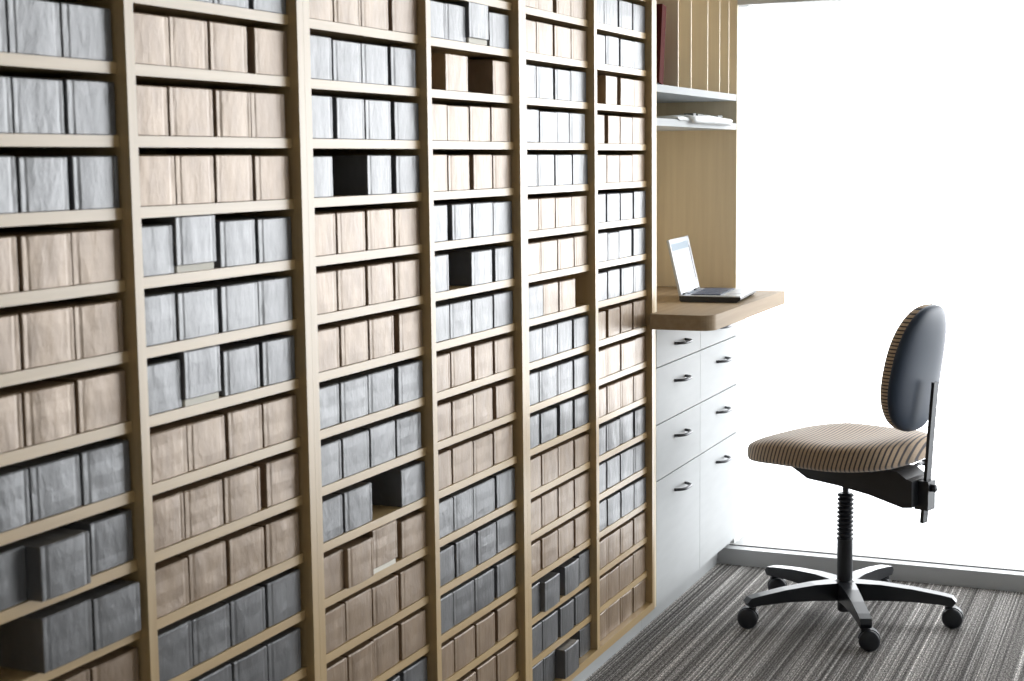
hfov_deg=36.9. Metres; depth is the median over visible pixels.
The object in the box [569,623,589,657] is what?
storage box
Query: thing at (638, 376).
storage box
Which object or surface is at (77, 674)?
storage box
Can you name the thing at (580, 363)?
storage box
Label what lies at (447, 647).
storage box
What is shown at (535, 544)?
storage box
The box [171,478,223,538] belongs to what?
storage box
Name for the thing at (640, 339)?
storage box
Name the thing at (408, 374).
storage box
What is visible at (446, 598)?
storage box
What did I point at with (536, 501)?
storage box
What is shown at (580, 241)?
storage box
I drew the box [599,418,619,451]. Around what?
storage box
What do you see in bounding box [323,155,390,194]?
storage box
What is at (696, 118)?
magazine stack
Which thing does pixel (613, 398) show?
storage box
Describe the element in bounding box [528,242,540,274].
storage box
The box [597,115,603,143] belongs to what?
storage box
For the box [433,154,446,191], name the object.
storage box
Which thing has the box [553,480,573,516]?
storage box
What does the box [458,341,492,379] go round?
storage box
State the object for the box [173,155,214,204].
storage box
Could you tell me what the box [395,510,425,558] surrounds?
storage box
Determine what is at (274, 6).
storage box
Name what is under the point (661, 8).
book
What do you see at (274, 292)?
storage box
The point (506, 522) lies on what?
storage box
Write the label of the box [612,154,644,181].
storage box
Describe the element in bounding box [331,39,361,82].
storage box
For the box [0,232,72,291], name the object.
storage box
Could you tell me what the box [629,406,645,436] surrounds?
storage box
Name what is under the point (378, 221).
storage box
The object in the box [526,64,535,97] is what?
storage box
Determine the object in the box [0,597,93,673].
storage box
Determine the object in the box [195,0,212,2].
storage box
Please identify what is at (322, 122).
storage box
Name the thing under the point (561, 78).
storage box
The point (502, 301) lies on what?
storage box
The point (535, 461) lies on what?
storage box
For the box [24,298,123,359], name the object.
storage box
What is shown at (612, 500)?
storage box
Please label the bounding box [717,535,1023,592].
trim
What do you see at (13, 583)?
storage box
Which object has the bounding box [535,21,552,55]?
storage box
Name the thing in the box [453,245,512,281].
storage box
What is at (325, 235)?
storage box
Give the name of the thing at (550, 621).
storage box
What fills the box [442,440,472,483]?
storage box
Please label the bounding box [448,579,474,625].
storage box
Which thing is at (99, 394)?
storage box
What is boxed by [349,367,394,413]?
storage box
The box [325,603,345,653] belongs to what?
storage box
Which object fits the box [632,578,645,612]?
storage box
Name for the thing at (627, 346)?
storage box
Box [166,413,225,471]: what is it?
storage box
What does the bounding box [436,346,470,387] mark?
storage box
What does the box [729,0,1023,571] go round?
window
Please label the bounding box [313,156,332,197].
storage box
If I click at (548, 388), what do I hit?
storage box
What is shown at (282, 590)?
storage box
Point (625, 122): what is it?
storage box
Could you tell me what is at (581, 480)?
storage box
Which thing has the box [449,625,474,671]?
storage box
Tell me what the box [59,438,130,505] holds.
storage box
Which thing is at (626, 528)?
storage box
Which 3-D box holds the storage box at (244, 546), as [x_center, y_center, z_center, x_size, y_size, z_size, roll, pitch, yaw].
[-0.509,0.330,2.425,0.216,0.070,0.097,2,7,23]
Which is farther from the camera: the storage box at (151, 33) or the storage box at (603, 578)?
the storage box at (603, 578)
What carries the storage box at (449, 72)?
on the shelving unit at (425, 45)
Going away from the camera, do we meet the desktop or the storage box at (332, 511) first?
the storage box at (332, 511)
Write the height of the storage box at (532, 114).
0.071 m
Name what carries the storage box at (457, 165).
on the shelving unit at (425, 45)
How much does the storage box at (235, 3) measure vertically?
0.070 m
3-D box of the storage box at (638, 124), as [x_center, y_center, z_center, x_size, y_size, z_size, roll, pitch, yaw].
[0.236,-0.554,4.072,0.216,0.070,0.100,2,7,23]
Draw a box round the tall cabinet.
[641,0,738,629]
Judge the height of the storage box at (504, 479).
0.071 m
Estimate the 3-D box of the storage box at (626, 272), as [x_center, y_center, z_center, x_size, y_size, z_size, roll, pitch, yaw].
[0.203,-0.159,4.030,0.216,0.070,0.092,2,7,23]
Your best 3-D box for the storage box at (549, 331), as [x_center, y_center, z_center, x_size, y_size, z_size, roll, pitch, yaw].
[-0.011,-0.003,3.552,0.216,0.069,0.086,2,7,23]
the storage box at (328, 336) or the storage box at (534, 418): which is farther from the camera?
the storage box at (534, 418)
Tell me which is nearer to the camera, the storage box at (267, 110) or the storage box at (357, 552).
the storage box at (267, 110)
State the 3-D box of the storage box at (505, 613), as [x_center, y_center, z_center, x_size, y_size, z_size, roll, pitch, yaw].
[-0.109,0.604,3.380,0.216,0.070,0.100,2,7,23]
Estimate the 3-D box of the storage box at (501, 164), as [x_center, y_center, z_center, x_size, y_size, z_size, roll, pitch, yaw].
[-0.117,-0.359,3.273,0.217,0.070,0.095,2,7,23]
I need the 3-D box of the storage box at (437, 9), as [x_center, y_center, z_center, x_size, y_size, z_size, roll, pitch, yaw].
[-0.244,-0.613,2.951,0.217,0.069,0.095,2,7,23]
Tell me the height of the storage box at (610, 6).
0.069 m
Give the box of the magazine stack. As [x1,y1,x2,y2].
[657,113,732,125]
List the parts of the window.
frame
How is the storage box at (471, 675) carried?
on the shelving unit at (425, 45)
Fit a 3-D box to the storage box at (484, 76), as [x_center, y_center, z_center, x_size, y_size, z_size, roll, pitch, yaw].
[-0.119,-0.553,3.253,0.216,0.071,0.091,2,7,23]
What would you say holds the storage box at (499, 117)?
on the shelving unit at (425, 45)
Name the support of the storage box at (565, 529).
on the shelving unit at (585, 276)
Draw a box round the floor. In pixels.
[585,563,1023,680]
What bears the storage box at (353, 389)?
on the shelving unit at (425, 45)
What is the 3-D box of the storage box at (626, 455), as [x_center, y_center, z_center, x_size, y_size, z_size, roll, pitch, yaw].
[0.206,0.322,4.084,0.216,0.071,0.100,2,7,23]
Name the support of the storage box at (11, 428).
on the shelving unit at (123, 71)
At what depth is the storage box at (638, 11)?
3.99 m
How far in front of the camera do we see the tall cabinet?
4.71 m
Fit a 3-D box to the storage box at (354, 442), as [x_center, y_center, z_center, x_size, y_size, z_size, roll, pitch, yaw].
[-0.371,0.195,2.732,0.216,0.070,0.094,2,7,23]
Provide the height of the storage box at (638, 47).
0.071 m
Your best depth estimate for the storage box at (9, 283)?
1.87 m
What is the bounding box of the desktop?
[650,286,784,330]
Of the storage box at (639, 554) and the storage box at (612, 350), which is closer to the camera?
the storage box at (612, 350)
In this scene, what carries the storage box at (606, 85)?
on the shelving unit at (585, 276)
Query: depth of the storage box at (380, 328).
2.75 m
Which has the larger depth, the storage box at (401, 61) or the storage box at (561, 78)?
the storage box at (561, 78)
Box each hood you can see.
[738,606,758,617]
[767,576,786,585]
[942,606,963,617]
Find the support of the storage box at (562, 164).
on the shelving unit at (585, 276)
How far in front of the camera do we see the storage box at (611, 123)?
3.83 m
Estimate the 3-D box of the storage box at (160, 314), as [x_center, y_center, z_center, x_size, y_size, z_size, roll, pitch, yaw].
[-0.596,-0.033,2.193,0.216,0.070,0.093,2,7,23]
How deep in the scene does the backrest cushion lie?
4.07 m
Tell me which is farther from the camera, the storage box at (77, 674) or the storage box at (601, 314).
the storage box at (601, 314)
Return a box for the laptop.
[667,236,755,302]
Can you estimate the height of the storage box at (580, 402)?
0.070 m
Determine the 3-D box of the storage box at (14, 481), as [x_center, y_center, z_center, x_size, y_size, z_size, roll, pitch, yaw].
[-0.721,0.196,1.919,0.217,0.070,0.098,2,7,23]
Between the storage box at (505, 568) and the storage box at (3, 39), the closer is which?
the storage box at (3, 39)
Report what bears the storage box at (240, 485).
on the shelving unit at (123, 71)
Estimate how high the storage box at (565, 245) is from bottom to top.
0.070 m
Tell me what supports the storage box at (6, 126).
on the shelving unit at (123, 71)
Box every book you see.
[656,0,656,80]
[657,4,666,84]
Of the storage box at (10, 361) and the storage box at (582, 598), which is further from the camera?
the storage box at (582, 598)
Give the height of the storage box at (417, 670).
0.071 m
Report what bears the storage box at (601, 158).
on the shelving unit at (585, 276)
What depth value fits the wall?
5.02 m
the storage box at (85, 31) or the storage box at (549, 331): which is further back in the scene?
the storage box at (549, 331)
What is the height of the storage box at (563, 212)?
0.069 m
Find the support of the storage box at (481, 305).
on the shelving unit at (425, 45)
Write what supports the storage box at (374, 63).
on the shelving unit at (425, 45)
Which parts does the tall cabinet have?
panel, drawer, drawer, drawer, door, handle, handle, handle, handle, panel, drawer, drawer, drawer, door, handle, handle, handle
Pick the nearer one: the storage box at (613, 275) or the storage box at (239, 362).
the storage box at (239, 362)
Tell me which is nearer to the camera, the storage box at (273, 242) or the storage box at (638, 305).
the storage box at (273, 242)
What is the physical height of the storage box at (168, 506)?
0.071 m
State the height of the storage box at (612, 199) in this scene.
0.070 m
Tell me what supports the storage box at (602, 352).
on the shelving unit at (585, 276)
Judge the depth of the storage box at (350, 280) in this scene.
2.65 m
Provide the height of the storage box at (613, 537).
0.069 m
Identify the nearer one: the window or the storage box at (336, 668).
the storage box at (336, 668)
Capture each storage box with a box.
[0,0,6,52]
[0,76,12,133]
[0,156,17,213]
[0,227,120,285]
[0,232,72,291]
[0,235,18,293]
[0,305,74,369]
[0,313,20,373]
[0,380,75,446]
[0,391,23,453]
[0,466,30,532]
[0,544,26,610]
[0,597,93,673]
[5,0,61,56]
[6,452,80,521]
[8,527,90,601]
[10,77,64,133]
[15,156,68,212]
[22,156,119,209]
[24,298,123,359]
[41,368,126,432]
[49,667,89,680]
[57,79,115,134]
[57,508,133,574]
[58,2,112,61]
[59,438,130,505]
[71,579,140,650]
[79,645,138,680]
[133,12,169,66]
[136,84,167,135]
[139,155,175,206]
[141,214,215,272]
[141,224,173,276]
[144,286,217,340]
[144,291,176,346]
[147,357,181,415]
[149,423,187,483]
[152,490,184,551]
[155,556,188,617]
[156,345,220,406]
[158,619,192,680]
[166,86,212,136]
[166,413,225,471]
[167,16,207,69]
[169,280,258,332]
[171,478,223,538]
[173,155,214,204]
[174,540,226,602]
[182,602,229,665]
[190,662,231,680]
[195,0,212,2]
[206,21,247,72]
[206,403,262,458]
[207,465,260,523]
[212,89,250,137]
[212,155,252,202]
[213,0,248,8]
[214,218,255,267]
[214,525,264,584]
[215,216,291,262]
[215,275,292,325]
[217,342,259,396]
[219,585,265,646]
[224,644,267,680]
[229,334,294,386]
[243,393,296,447]
[246,27,287,76]
[246,452,298,507]
[248,0,285,14]
[249,92,285,137]
[251,155,289,200]
[251,511,299,567]
[254,568,300,627]
[258,627,300,680]
[309,0,332,21]
[310,35,331,80]
[311,95,332,138]
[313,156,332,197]
[314,208,392,249]
[315,211,364,253]
[315,213,335,256]
[316,207,419,246]
[316,265,365,310]
[316,270,336,314]
[318,319,367,366]
[318,326,339,371]
[319,382,339,429]
[321,438,341,486]
[322,375,367,422]
[322,493,342,542]
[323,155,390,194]
[324,548,343,597]
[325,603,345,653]
[327,429,369,477]
[327,656,347,680]
[328,262,392,304]
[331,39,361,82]
[332,0,360,25]
[332,97,364,139]
[332,481,371,532]
[335,536,373,588]
[336,588,371,640]
[340,640,374,680]
[347,314,393,359]
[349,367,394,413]
[353,258,419,299]
[354,419,395,467]
[360,0,387,29]
[360,43,387,84]
[360,460,424,506]
[360,520,396,573]
[364,99,390,139]
[365,574,398,625]
[367,625,398,676]
[374,308,422,351]
[379,359,422,404]
[383,411,420,456]
[385,675,399,680]
[387,46,415,87]
[388,0,416,34]
[390,101,418,140]
[390,155,419,193]
[391,560,424,609]
[392,609,425,659]
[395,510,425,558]
[395,656,426,680]
[430,0,445,38]
[431,53,467,91]
[432,104,446,140]
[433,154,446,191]
[434,201,511,234]
[434,202,492,237]
[434,203,470,239]
[434,204,447,241]
[435,249,491,285]
[435,254,448,292]
[435,299,470,338]
[435,304,449,342]
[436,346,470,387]
[436,353,449,391]
[437,401,450,440]
[438,394,472,435]
[438,449,451,489]
[439,497,452,537]
[440,544,453,586]
[441,592,452,634]
[441,639,453,680]
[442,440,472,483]
[444,487,472,530]
[445,3,465,42]
[447,105,468,140]
[447,155,468,190]
[447,532,475,577]
[448,1,488,45]
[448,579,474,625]
[449,295,492,333]
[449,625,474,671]
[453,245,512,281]
[457,671,475,680]
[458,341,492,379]
[459,387,492,427]
[465,433,492,473]
[466,477,494,520]
[467,154,491,189]
[468,60,509,95]
[468,106,489,141]
[469,568,493,611]
[470,290,512,327]
[470,521,495,564]
[470,612,494,656]
[470,655,495,680]
[477,335,513,373]
[480,380,514,418]
[482,424,512,464]
[487,12,508,48]
[487,467,514,508]
[488,554,515,597]
[489,107,510,141]
[490,511,515,552]
[490,598,515,641]
[492,155,510,188]
[492,641,515,680]
[525,0,535,7]
[526,20,535,52]
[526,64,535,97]
[527,109,538,141]
[527,154,537,186]
[528,195,586,225]
[528,197,554,229]
[528,198,537,230]
[528,239,556,272]
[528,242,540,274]
[528,281,557,314]
[528,284,542,318]
[529,327,542,362]
[529,365,557,401]
[529,371,538,405]
[530,237,573,269]
[530,324,556,357]
[530,413,538,448]
[530,455,540,491]
[531,497,540,533]
[531,540,539,574]
[532,407,556,443]
[532,582,539,617]
[532,621,541,658]
[532,659,542,680]
[534,447,557,485]
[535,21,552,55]
[535,111,555,142]
[535,529,557,568]
[535,572,559,611]
[536,0,552,11]
[536,66,552,99]
[536,488,556,526]
[537,154,553,185]
[539,610,557,650]
[540,278,574,310]
[541,319,571,352]
[543,650,555,680]
[545,235,587,266]
[547,360,572,394]
[547,400,572,434]
[550,557,578,595]
[552,25,570,58]
[552,440,572,476]
[552,520,573,557]
[553,0,570,15]
[553,69,570,100]
[553,154,587,184]
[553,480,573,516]
[554,155,571,185]
[554,197,571,227]
[554,598,573,636]
[555,639,578,678]
[556,112,568,142]
[560,315,588,347]
[562,354,588,388]
[565,394,588,428]
[567,433,588,467]
[568,70,585,101]
[568,471,588,507]
[568,510,589,546]
[569,113,584,142]
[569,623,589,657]
[570,28,585,60]
[571,0,585,19]
[571,587,589,624]
[573,549,589,583]
[597,0,603,23]
[597,34,604,63]
[597,75,616,104]
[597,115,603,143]
[597,155,605,182]
[598,191,644,218]
[598,192,631,219]
[598,193,619,221]
[598,194,605,222]
[598,229,630,257]
[598,231,618,260]
[598,232,607,261]
[598,268,619,298]
[598,272,606,301]
[598,306,619,336]
[598,311,605,340]
[598,344,619,375]
[599,349,605,378]
[599,386,605,417]
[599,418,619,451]
[599,425,605,455]
[599,462,605,493]
[599,499,606,531]
[599,537,606,568]
[600,381,620,413]
[600,574,606,606]
[600,609,606,640]
[602,455,619,488]
[603,492,619,525]
[603,528,619,562]
[604,0,617,26]
[604,35,618,65]
[604,115,619,143]
[604,565,619,599]
[606,155,619,182]
[606,227,644,255]
[606,266,632,295]
[607,598,619,633]
[608,303,631,332]
[610,339,635,370]
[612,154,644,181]
[612,376,632,406]
[614,411,632,444]
[615,447,632,480]
[615,484,633,517]
[616,263,644,292]
[616,520,632,553]
[616,555,632,589]
[617,0,631,29]
[617,78,632,105]
[619,39,632,67]
[619,116,631,143]
[619,155,631,181]
[620,299,644,328]
[620,589,631,623]
[625,335,644,363]
[625,371,644,401]
[628,477,645,508]
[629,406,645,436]
[629,511,645,544]
[630,441,644,473]
[630,546,644,579]
[632,3,644,32]
[632,117,644,143]
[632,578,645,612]
[633,41,644,69]
[633,80,644,106]
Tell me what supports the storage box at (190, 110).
on the shelving unit at (123, 71)
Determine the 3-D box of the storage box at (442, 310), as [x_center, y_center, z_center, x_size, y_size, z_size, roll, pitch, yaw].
[-0.240,-0.035,3.020,0.216,0.069,0.095,2,7,23]
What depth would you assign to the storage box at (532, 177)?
3.37 m
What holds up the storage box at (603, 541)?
on the shelving unit at (585, 276)
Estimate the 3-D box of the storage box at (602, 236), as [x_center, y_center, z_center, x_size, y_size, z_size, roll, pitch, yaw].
[0.122,-0.234,3.839,0.216,0.071,0.098,2,7,23]
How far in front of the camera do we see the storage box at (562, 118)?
3.53 m
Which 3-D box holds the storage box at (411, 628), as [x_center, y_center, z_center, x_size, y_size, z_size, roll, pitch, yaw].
[-0.285,0.557,2.965,0.216,0.070,0.100,2,7,23]
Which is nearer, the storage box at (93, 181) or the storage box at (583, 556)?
the storage box at (93, 181)
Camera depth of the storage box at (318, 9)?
2.53 m
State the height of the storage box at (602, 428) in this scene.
0.070 m
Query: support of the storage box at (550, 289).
on the shelving unit at (585, 276)
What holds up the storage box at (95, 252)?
on the shelving unit at (123, 71)
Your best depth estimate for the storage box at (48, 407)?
1.95 m
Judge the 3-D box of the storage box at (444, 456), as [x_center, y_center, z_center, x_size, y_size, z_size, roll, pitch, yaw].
[-0.236,0.253,3.051,0.216,0.070,0.090,2,7,23]
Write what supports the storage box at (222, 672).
on the shelving unit at (123, 71)
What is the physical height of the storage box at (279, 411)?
0.071 m
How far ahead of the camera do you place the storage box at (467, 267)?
3.12 m
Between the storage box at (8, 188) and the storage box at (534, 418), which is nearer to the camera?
the storage box at (8, 188)
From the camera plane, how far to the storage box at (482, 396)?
3.17 m
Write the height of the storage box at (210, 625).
0.069 m
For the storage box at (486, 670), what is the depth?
3.25 m
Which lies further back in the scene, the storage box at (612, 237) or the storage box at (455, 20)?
the storage box at (612, 237)
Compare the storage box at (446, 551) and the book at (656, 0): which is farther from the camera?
the book at (656, 0)
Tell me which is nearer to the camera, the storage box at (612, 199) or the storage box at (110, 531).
the storage box at (110, 531)
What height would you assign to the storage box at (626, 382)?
0.070 m
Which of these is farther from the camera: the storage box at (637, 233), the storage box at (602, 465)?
the storage box at (637, 233)
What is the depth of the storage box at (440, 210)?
2.97 m
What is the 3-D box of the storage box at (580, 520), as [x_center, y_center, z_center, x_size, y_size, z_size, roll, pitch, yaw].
[0.074,0.456,3.789,0.216,0.070,0.097,2,7,23]
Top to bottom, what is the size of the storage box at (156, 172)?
0.071 m
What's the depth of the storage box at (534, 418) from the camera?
3.44 m
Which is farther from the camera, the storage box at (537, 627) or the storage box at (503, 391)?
the storage box at (537, 627)
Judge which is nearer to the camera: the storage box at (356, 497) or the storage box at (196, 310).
the storage box at (196, 310)
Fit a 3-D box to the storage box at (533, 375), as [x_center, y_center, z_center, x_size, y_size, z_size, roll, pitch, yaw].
[-0.056,0.106,3.457,0.216,0.070,0.093,2,7,23]
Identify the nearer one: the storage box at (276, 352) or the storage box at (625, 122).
the storage box at (276, 352)
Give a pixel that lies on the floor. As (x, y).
(699, 636)
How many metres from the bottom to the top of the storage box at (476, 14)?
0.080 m
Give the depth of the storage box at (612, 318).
3.90 m
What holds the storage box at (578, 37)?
on the shelving unit at (585, 276)
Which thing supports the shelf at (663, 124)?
attached to the tall cabinet
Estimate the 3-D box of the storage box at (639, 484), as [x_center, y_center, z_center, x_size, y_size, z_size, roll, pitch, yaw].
[0.249,0.408,4.187,0.216,0.069,0.097,2,7,23]
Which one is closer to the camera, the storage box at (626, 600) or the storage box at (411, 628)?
the storage box at (411, 628)
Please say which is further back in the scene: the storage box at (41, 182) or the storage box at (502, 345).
the storage box at (502, 345)
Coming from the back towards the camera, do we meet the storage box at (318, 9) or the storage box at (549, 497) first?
the storage box at (549, 497)
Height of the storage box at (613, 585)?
0.069 m
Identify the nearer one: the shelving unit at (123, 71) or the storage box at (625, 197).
the shelving unit at (123, 71)
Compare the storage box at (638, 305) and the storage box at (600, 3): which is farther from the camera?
the storage box at (638, 305)
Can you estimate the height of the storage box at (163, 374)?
0.071 m
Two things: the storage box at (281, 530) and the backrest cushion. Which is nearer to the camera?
the storage box at (281, 530)
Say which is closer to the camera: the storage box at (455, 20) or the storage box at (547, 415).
the storage box at (455, 20)
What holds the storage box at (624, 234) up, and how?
on the shelving unit at (585, 276)
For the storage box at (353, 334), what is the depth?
2.67 m
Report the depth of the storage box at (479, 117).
3.11 m
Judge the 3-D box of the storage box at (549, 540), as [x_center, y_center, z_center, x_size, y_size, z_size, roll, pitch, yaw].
[-0.009,0.480,3.595,0.216,0.070,0.095,2,7,23]
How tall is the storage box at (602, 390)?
0.071 m
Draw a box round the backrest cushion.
[880,304,933,429]
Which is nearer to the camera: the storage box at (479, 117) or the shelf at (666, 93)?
the storage box at (479, 117)
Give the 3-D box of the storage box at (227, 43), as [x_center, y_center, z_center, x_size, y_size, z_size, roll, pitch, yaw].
[-0.520,-0.441,2.332,0.216,0.071,0.098,2,7,23]
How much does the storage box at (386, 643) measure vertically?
0.070 m
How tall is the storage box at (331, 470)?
0.069 m
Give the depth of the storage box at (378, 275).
2.74 m
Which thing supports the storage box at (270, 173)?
on the shelving unit at (123, 71)
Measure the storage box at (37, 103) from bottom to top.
0.069 m
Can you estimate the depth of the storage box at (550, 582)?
3.53 m
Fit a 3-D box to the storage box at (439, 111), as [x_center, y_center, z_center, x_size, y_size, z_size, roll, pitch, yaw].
[-0.243,-0.421,2.975,0.216,0.070,0.097,2,7,23]
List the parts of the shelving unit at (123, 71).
shelf, shelf, shelf, shelf, shelf, shelf, shelf, shelf, shelf, shelf, divider panel, panel, shelf, shelf, shelf, shelf, shelf, shelf, shelf, shelf, shelf, shelf, shelf, panel, shelf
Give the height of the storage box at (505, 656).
0.070 m
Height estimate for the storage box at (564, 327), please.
0.070 m
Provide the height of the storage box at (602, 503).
0.071 m
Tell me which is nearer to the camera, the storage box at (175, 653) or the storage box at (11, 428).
the storage box at (11, 428)
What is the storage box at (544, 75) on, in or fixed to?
on the shelving unit at (585, 276)
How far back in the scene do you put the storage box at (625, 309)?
3.99 m
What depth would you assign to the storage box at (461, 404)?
3.08 m
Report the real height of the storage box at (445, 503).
0.070 m
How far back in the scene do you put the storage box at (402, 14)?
2.79 m
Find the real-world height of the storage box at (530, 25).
0.070 m
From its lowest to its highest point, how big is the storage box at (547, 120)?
0.070 m
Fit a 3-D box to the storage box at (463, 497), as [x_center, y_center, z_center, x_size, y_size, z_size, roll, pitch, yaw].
[-0.196,0.338,3.152,0.216,0.071,0.091,2,7,23]
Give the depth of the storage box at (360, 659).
2.73 m
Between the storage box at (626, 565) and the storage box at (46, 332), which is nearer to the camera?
the storage box at (46, 332)
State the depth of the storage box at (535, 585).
3.49 m
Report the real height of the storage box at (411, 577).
0.070 m
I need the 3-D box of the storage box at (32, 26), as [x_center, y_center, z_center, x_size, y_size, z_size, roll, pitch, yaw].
[-0.689,-0.392,1.945,0.216,0.069,0.096,2,7,23]
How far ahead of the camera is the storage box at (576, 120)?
3.61 m
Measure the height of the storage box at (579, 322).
0.070 m
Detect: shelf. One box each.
[657,84,736,102]
[657,118,735,130]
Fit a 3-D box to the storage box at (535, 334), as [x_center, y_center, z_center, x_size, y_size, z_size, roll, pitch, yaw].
[-0.049,0.008,3.466,0.216,0.070,0.098,2,7,23]
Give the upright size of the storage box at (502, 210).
0.069 m
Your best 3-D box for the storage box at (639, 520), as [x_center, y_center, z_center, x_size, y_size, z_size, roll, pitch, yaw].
[0.250,0.504,4.198,0.216,0.071,0.098,2,7,23]
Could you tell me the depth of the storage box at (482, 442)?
3.18 m
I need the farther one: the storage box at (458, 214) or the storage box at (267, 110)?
the storage box at (458, 214)
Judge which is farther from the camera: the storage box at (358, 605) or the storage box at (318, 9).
the storage box at (358, 605)
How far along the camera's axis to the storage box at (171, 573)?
2.20 m
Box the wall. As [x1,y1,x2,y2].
[670,7,747,543]
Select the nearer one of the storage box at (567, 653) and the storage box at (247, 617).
the storage box at (247, 617)
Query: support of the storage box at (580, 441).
on the shelving unit at (585, 276)
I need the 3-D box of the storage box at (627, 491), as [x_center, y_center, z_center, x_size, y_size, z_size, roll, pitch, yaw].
[0.207,0.419,4.093,0.216,0.070,0.098,2,7,23]
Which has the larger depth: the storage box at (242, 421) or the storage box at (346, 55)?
the storage box at (346, 55)
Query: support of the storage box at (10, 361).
on the shelving unit at (123, 71)
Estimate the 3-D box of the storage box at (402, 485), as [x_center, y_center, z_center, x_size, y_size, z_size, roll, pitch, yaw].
[-0.284,0.267,2.941,0.216,0.070,0.098,2,7,23]
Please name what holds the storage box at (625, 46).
on the shelving unit at (585, 276)
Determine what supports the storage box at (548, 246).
on the shelving unit at (585, 276)
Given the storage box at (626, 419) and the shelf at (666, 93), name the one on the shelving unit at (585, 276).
the storage box at (626, 419)
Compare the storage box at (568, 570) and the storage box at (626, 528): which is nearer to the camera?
the storage box at (568, 570)
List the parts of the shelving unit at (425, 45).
panel, shelf, shelf, shelf, shelf, shelf, shelf, shelf, shelf, shelf, shelf, shelf, shelf, divider panel, shelf, shelf, shelf, shelf, shelf, shelf, shelf, shelf, shelf, shelf, shelf, shelf, shelf, shelf, shelf, panel, shelf, shelf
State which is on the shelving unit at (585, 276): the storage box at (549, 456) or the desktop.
the storage box at (549, 456)
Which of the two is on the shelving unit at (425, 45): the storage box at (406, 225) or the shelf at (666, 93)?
the storage box at (406, 225)
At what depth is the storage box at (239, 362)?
2.35 m
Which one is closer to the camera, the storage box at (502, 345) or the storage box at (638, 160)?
the storage box at (502, 345)
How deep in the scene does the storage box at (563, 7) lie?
3.50 m
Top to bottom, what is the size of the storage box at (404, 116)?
0.069 m
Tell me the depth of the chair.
4.17 m
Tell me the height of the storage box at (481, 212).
0.070 m
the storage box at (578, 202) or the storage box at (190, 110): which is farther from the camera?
the storage box at (578, 202)
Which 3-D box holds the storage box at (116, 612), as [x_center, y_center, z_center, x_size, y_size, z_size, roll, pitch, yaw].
[-0.630,0.368,2.114,0.216,0.069,0.098,2,7,23]
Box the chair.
[737,304,963,651]
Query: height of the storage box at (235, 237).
0.070 m
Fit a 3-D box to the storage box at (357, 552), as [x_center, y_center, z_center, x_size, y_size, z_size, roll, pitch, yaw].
[-0.363,0.388,2.747,0.217,0.070,0.092,2,7,23]
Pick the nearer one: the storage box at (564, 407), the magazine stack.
the storage box at (564, 407)
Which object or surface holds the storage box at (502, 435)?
on the shelving unit at (425, 45)
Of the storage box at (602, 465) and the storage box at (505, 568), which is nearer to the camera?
the storage box at (505, 568)
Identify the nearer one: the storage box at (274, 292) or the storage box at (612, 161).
the storage box at (274, 292)
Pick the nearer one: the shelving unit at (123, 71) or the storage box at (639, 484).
the shelving unit at (123, 71)
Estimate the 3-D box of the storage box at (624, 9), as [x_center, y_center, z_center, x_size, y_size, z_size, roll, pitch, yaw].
[0.192,-0.832,3.947,0.216,0.069,0.098,2,7,23]
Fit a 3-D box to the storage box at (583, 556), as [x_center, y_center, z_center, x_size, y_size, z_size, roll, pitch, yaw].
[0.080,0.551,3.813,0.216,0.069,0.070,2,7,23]
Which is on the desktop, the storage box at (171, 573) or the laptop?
the laptop
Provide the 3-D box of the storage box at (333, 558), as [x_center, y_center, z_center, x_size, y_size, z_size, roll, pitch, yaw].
[-0.408,0.398,2.665,0.216,0.070,0.093,2,7,23]
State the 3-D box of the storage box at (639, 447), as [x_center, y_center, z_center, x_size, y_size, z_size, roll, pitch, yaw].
[0.246,0.312,4.177,0.217,0.070,0.096,2,7,23]
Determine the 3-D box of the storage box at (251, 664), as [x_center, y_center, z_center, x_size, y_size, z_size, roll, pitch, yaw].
[-0.506,0.522,2.448,0.216,0.070,0.094,2,7,23]
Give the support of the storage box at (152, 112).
on the shelving unit at (123, 71)
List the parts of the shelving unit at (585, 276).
panel, shelf, shelf, shelf, shelf, shelf, shelf, shelf, shelf, shelf, shelf, shelf, shelf, shelf, shelf, shelf, shelf, divider panel, rail, shelf, shelf, shelf, shelf, shelf, shelf, shelf, shelf, shelf, shelf, shelf, shelf, shelf, shelf, shelf, shelf, panel, shelf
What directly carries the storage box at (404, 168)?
on the shelving unit at (425, 45)
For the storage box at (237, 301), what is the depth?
2.33 m
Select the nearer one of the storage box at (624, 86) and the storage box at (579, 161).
the storage box at (579, 161)
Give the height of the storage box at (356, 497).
0.070 m
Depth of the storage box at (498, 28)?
3.18 m
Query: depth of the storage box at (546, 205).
3.46 m
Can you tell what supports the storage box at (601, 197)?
on the shelving unit at (585, 276)
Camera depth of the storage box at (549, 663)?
3.58 m
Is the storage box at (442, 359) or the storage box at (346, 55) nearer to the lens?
the storage box at (346, 55)
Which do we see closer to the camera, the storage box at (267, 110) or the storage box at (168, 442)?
the storage box at (168, 442)
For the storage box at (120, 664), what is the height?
0.069 m
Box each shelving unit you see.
[0,0,320,680]
[303,0,528,680]
[522,0,654,680]

